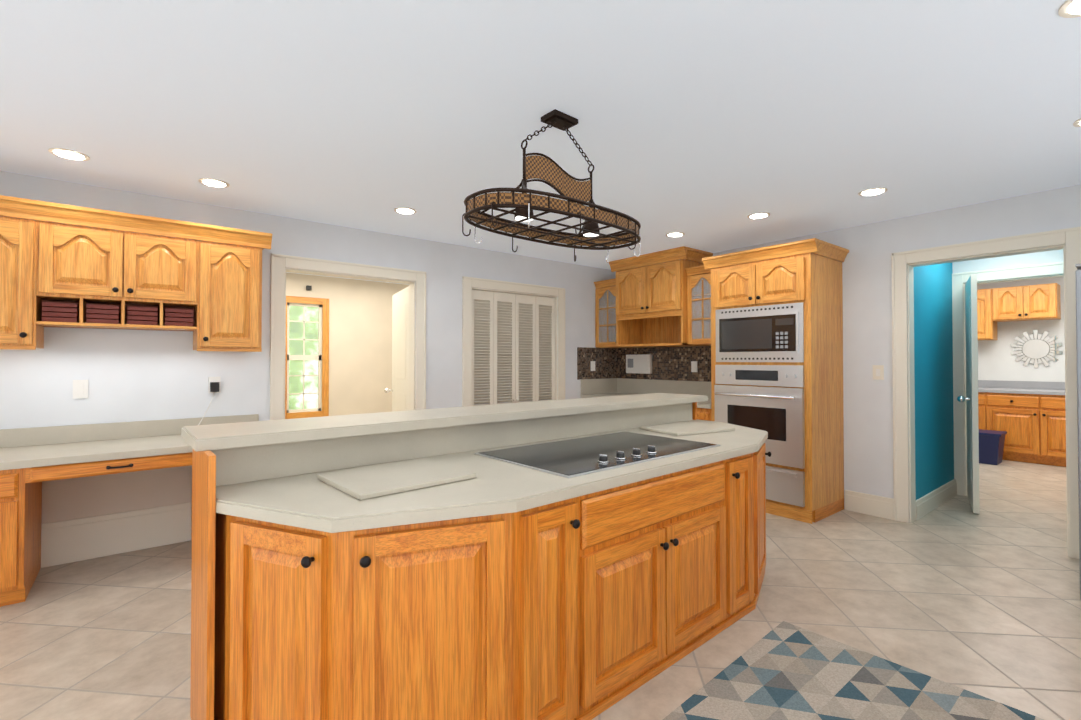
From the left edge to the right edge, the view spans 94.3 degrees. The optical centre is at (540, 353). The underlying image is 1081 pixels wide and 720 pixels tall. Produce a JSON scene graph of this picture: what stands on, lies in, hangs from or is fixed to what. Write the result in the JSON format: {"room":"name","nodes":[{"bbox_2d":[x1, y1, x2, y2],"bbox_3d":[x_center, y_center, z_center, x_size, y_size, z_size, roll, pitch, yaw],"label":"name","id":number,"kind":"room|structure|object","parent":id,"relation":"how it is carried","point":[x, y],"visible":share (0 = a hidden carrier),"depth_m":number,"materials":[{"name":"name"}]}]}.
{"room":"kitchen","nodes":[
{"label":"kitchen","id":0,"kind":"room"},
{"bbox_2d":[0,171,615,501],"bbox_3d":[-1.588,0.130,4.452,6.720,2.440,0.124,1,-1,-39],"label":"wall","id":1,"kind":"structure","parent":0,"point":[142,375],"depth_m":3.94,"materials":[{"name":"paint"}]},
{"bbox_2d":[73,380,88,398],"bbox_3d":[-2.979,0.230,3.248,0.075,0.120,0.009,1,-1,-39],"label":"outlet","id":2,"kind":"object","parent":1,"relation":"attached to","point":[80,388],"visible":1,"depth_m":3.24,"materials":[{"name":"white plastic"}]},
{"bbox_2d":[41,502,191,567],"bbox_3d":[-2.811,1.201,3.365,0.770,0.270,0.021,1,-1,-39],"label":"baseboard","id":3,"kind":"structure","parent":1,"relation":"attached to","point":[73,540],"depth_m":3.33,"materials":[{"name":"beige paint"}]},
{"bbox_2d":[0,195,271,351],"bbox_3d":[-2.987,-0.448,3.007,2.400,0.852,0.382,1,-1,-39],"label":"upper cabinet","id":4,"kind":"object","parent":1,"relation":"attached to","point":[65,274],"visible":1,"depth_m":3.14,"materials":[{"name":"brown wood"}]},
{"bbox_2d":[198,377,220,424],"bbox_3d":[-2.430,0.367,3.659,0.162,0.394,0.052,1,-1,-39],"label":"outlet","id":5,"kind":"object","parent":1,"relation":"attached to","point":[214,384],"visible":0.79,"depth_m":3.68,"materials":[{"name":"white plastic"}]},
{"bbox_2d":[285,296,328,418],"bbox_3d":[-3.162,0.053,6.717,0.610,1.620,0.095,1,-1,-39],"label":"room window","id":6,"kind":"structure","parent":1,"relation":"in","point":[322,322],"depth_m":6.76,"materials":[{"name":"brown wood"}]},
{"bbox_2d":[270,254,425,419],"bbox_3d":[-1.651,0.284,4.400,1.317,2.127,0.169,1,-1,-39],"label":"door frame","id":7,"kind":"structure","parent":1,"relation":"attached to","point":[280,264],"depth_m":4.26,"materials":[{"name":"beige paint"}]},
{"bbox_2d":[384,286,408,411],"bbox_3d":[-1.407,0.349,5.224,0.271,1.998,0.792,1,-1,-39],"label":"room door","id":8,"kind":"structure","parent":1,"relation":"in","point":[399,390],"depth_m":5.16,"materials":[{"name":"beige paint"}]},
{"bbox_2d":[472,290,554,405],"bbox_3d":[-0.278,0.350,5.468,1.126,2.002,0.053,1,-1,-39],"label":"closet door","id":9,"kind":"structure","parent":1,"relation":"in","point":[517,321],"depth_m":5.45,"materials":[{"name":"beige paint"}]},
{"bbox_2d":[462,276,564,406],"bbox_3d":[-0.285,0.298,5.478,1.358,2.127,0.141,1,-1,-39],"label":"door frame","id":10,"kind":"structure","parent":1,"relation":"attached to","point":[469,284],"depth_m":5.30,"materials":[{"name":"beige paint"}]},
{"bbox_2d":[0,460,1080,719],"bbox_3d":[0.933,1.406,4.905,11.600,0.100,8.500,1,-1,-39],"label":"floor","id":11,"kind":"structure","parent":0,"point":[958,592],"depth_m":2.56,"materials":[{"name":"tile"}]},
{"bbox_2d":[0,414,258,606],"bbox_3d":[-2.904,0.892,2.870,2.380,0.875,0.673,1,-1,-39],"label":"desk","id":12,"kind":"object","parent":11,"relation":"on","point":[85,471],"visible":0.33,"depth_m":3.07,"materials":[{"name":"brown wood"}]},
{"bbox_2d":[190,401,771,719],"bbox_3d":[0.147,0.826,2.492,3.045,0.997,1.208,1,-1,-39],"label":"kitchen island","id":13,"kind":"object","parent":11,"relation":"on","point":[581,559],"depth_m":1.65,"materials":[{"name":"brown wood"}]},
{"bbox_2d":[317,459,475,499],"bbox_3d":[-0.525,0.449,1.839,0.440,0.018,0.380,1,-1,-43],"label":"cutting board","id":14,"kind":"object","parent":13,"relation":"on","point":[363,483],"visible":1,"depth_m":1.78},
{"bbox_2d":[181,393,707,448],"bbox_3d":[-0.090,0.315,2.783,3.082,0.033,0.526,1,-1,-39],"label":"island countertop","id":15,"kind":"structure","parent":13,"relation":"on","point":[268,430],"depth_m":2.21,"materials":[{"name":"beige stone"}]},
{"bbox_2d":[640,422,734,435],"bbox_3d":[0.910,0.465,3.115,0.480,0.018,0.330,0,-1,-29],"label":"cutting board","id":16,"kind":"object","parent":13,"relation":"on","point":[683,429],"visible":1,"depth_m":3.05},
{"bbox_2d":[581,378,710,420],"bbox_3d":[1.267,0.833,5.526,0.663,1.060,1.752,1,-1,-39],"label":"base cabinet","id":17,"kind":"object","parent":11,"relation":"on","point":[590,388],"visible":0.06,"depth_m":5.96,"materials":[{"name":"beige stone"}]},
{"bbox_2d":[702,238,848,523],"bbox_3d":[2.072,0.228,4.481,0.724,2.245,1.000,1,-1,-39],"label":"tall cabinet","id":18,"kind":"object","parent":11,"relation":"on","point":[777,346],"visible":0.94,"depth_m":4.18,"materials":[{"name":"brown wood"}]},
{"bbox_2d":[663,621,1043,719],"bbox_3d":[0.880,1.306,1.397,1.900,0.008,1.180,1,-1,-42],"label":"rug","id":19,"kind":"object","parent":11,"relation":"on","point":[783,670],"visible":1,"depth_m":1.95,"materials":[{"name":"fabric"}]},
{"bbox_2d":[979,429,1006,464],"bbox_3d":[5.643,1.179,6.341,0.390,0.390,0.330,1,-1,-39],"label":"bin","id":20,"kind":"object","parent":11,"relation":"on","point":[991,445],"visible":0.58,"depth_m":6.21,"materials":[{"name":"blue plastic"}]},
{"bbox_2d":[978,392,1065,466],"bbox_3d":[6.398,0.939,6.373,0.638,0.870,1.132,1,-1,-39],"label":"base cabinet","id":21,"kind":"object","parent":11,"relation":"on","point":[1029,417],"depth_m":6.26,"materials":[{"name":"brown wood"}]},
{"bbox_2d":[978,388,1064,395],"bbox_3d":[6.238,0.487,6.572,0.646,0.040,2.550,1,-1,-39],"label":"countertop","id":22,"kind":"structure","parent":21,"relation":"on","point":[1062,390],"depth_m":6.52,"materials":[{"name":"grey stone"}]},
{"bbox_2d":[1075,263,1080,599],"bbox_3d":[3.466,0.420,2.575,0.882,1.812,0.915,1,-1,-39],"label":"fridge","id":23,"kind":"object","parent":11,"relation":"on","point":[1078,306],"visible":1,"depth_m":2.70,"materials":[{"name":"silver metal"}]},
{"bbox_2d":[0,0,1080,284],"bbox_3d":[0.933,-1.134,4.937,11.600,0.100,8.500,1,-1,-39],"label":"ceiling","id":24,"kind":"structure","parent":0,"point":[708,124],"depth_m":2.27,"materials":[{"name":"white paint"}]},
{"bbox_2d":[48,148,89,160],"bbox_3d":[-2.621,-1.107,2.790,0.170,0.008,0.170,1,-1,-39],"label":"recessed light","id":25,"kind":"object","parent":24,"relation":"in","point":[69,154],"visible":1,"depth_m":2.78,"materials":[{"name":"beige paint"}]},
{"bbox_2d":[198,178,229,187],"bbox_3d":[-2.108,-1.101,3.240,0.170,0.008,0.170,1,-1,-39],"label":"recessed light","id":26,"kind":"object","parent":24,"relation":"in","point":[212,182],"visible":0.96,"depth_m":3.23,"materials":[{"name":"beige paint"}]},
{"bbox_2d":[394,207,416,213],"bbox_3d":[-1.036,-1.093,3.844,0.170,0.008,0.170,1,-1,-39],"label":"recessed light","id":27,"kind":"object","parent":24,"relation":"in","point":[403,210],"visible":0.94,"depth_m":3.83,"materials":[{"name":"beige paint"}]},
{"bbox_2d":[462,109,640,262],"bbox_3d":[0.093,-0.808,2.369,0.975,0.615,0.477,1,-1,-39],"label":"pot rack","id":28,"kind":"object","parent":24,"relation":"hanging from","point":[570,189],"visible":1,"depth_m":2.31,"materials":[{"name":"brown metal"}]},
{"bbox_2d":[666,232,684,236],"bbox_3d":[1.227,-1.084,4.570,0.170,0.008,0.170,1,-1,-39],"label":"recessed light","id":29,"kind":"object","parent":24,"relation":"in","point":[675,234],"visible":1,"depth_m":4.54,"materials":[{"name":"beige paint"}]},
{"bbox_2d":[747,212,769,218],"bbox_3d":[1.727,-1.092,3.971,0.170,0.008,0.170,1,-1,-39],"label":"recessed light","id":30,"kind":"object","parent":24,"relation":"in","point":[759,215],"visible":0.96,"depth_m":3.95,"materials":[{"name":"beige paint"}]},
{"bbox_2d":[858,187,887,195],"bbox_3d":[2.260,-1.099,3.411,0.170,0.008,0.170,1,-1,-39],"label":"recessed light","id":31,"kind":"object","parent":24,"relation":"in","point":[873,191],"visible":0.94,"depth_m":3.39,"materials":[{"name":"beige paint"}]},
{"bbox_2d":[1058,0,1080,17],"bbox_3d":[1.761,-1.122,1.588,0.170,0.008,0.170,1,-1,-39],"label":"recessed light","id":32,"kind":"object","parent":24,"relation":"in","point":[1069,9],"visible":1,"depth_m":1.63,"materials":[{"name":"beige paint"}]},
{"bbox_2d":[1073,118,1080,126],"bbox_3d":[2.644,-1.112,2.373,0.170,0.008,0.170,1,-1,-39],"label":"recessed light","id":33,"kind":"object","parent":24,"relation":"in","point":[1076,123],"visible":1,"depth_m":2.42,"materials":[{"name":"beige paint"}]},
{"bbox_2d":[648,184,1080,522],"bbox_3d":[2.617,0.130,4.484,0.120,2.440,5.070,1,-1,-39],"label":"wall","id":34,"kind":"structure","parent":0,"point":[866,269],"depth_m":4.26,"materials":[{"name":"paint"}]},
{"bbox_2d":[577,346,710,381],"bbox_3d":[1.258,0.111,5.530,0.689,0.385,1.755,1,-1,-39],"label":"backsplash","id":35,"kind":"structure","parent":34,"relation":"attached to","point":[671,363],"depth_m":5.95,"materials":[{"name":"tile"}]},
{"bbox_2d":[591,361,594,370],"bbox_3d":[0.643,0.151,6.142,0.075,0.120,0.008,1,-1,-39],"label":"outlet","id":36,"kind":"object","parent":35,"relation":"attached to","point":[592,365],"visible":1,"depth_m":6.14,"materials":[{"name":"white plastic"}]},
{"bbox_2d":[626,354,651,373],"bbox_3d":[1.195,0.126,6.106,0.044,0.230,0.380,1,-1,-39],"label":"wall phone","id":37,"kind":"object","parent":35,"relation":"attached to","point":[641,364],"visible":1,"depth_m":6.07,"materials":[{"name":"white plastic"}]},
{"bbox_2d":[691,361,697,371],"bbox_3d":[1.691,0.143,5.514,0.010,0.120,0.075,1,-1,-39],"label":"outlet","id":38,"kind":"object","parent":35,"relation":"attached to","point":[694,366],"visible":1,"depth_m":5.51,"materials":[{"name":"white plastic"}]},
{"bbox_2d":[594,246,712,347],"bbox_3d":[1.304,-0.577,5.612,0.520,0.992,1.694,1,-1,-39],"label":"upper cabinet","id":39,"kind":"object","parent":34,"relation":"attached to","point":[663,299],"visible":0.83,"depth_m":5.45,"materials":[{"name":"brown wood"}]},
{"bbox_2d":[845,490,893,519],"bbox_3d":[2.747,1.262,4.196,0.021,0.170,0.360,1,-1,-39],"label":"baseboard","id":40,"kind":"structure","parent":34,"relation":"attached to","point":[874,505],"depth_m":4.18,"materials":[{"name":"beige paint"}]},
{"bbox_2d":[873,365,883,379],"bbox_3d":[2.797,0.156,4.154,0.011,0.120,0.080,1,-1,-39],"label":"light switch","id":41,"kind":"object","parent":34,"relation":"attached to","point":[878,372],"visible":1,"depth_m":4.15,"materials":[{"name":"beige paint"}]},
{"bbox_2d":[916,479,956,519],"bbox_3d":[3.518,1.275,4.441,1.250,0.150,0.021,1,-1,-39],"label":"baseboard","id":42,"kind":"structure","parent":34,"relation":"attached to","point":[932,500],"depth_m":4.37,"materials":[{"name":"beige paint"}]},
{"bbox_2d":[957,275,978,513],"bbox_3d":[3.852,0.339,4.479,0.691,1.998,0.207,1,-1,-39],"label":"laundry door","id":43,"kind":"structure","parent":34,"relation":"in","point":[971,398],"depth_m":4.22,"materials":[{"name":"beige paint"}]},
{"bbox_2d":[891,227,1080,558],"bbox_3d":[3.243,0.260,3.683,0.141,2.157,1.077,1,-1,-39],"label":"door frame","id":44,"kind":"structure","parent":34,"relation":"attached to","point":[1068,241],"depth_m":4.00,"materials":[{"name":"beige paint"}]},
{"bbox_2d":[977,288,1000,340],"bbox_3d":[6.055,-0.532,7.051,0.348,0.690,0.636,1,-1,-39],"label":"upper cabinet","id":45,"kind":"object","parent":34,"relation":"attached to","point":[988,300],"depth_m":6.79,"materials":[{"name":"brown wood"}]},
{"bbox_2d":[978,380,1064,387],"bbox_3d":[6.482,0.419,6.769,0.020,0.100,2.550,1,-1,-39],"label":"backsplash","id":46,"kind":"structure","parent":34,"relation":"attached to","point":[981,383],"depth_m":6.78,"materials":[{"name":"grey stone"}]},
{"bbox_2d":[1001,283,1060,321],"bbox_3d":[6.403,-0.663,6.619,0.348,0.440,0.614,1,-1,-39],"label":"upper cabinet","id":47,"kind":"object","parent":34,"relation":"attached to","point":[1023,303],"depth_m":6.46,"materials":[{"name":"brown wood"}]},
{"bbox_2d":[1011,330,1062,367],"bbox_3d":[6.576,-0.062,6.657,0.024,0.498,0.495,1,-1,-39],"label":"sunburst mirror","id":48,"kind":"object","parent":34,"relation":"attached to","point":[1035,348],"visible":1,"depth_m":6.65,"materials":[{"name":"silver glass"}]},
{"label":"outside","id":49,"kind":"structure","parent":0,"visible":0},
{"bbox_2d":[289,306,317,409],"bbox_3d":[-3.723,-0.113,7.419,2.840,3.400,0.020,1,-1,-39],"label":"window pane","id":50,"kind":"object","parent":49,"point":[311,382],"depth_m":7.54,"materials":[{"name":"clear glass"}]}
]}

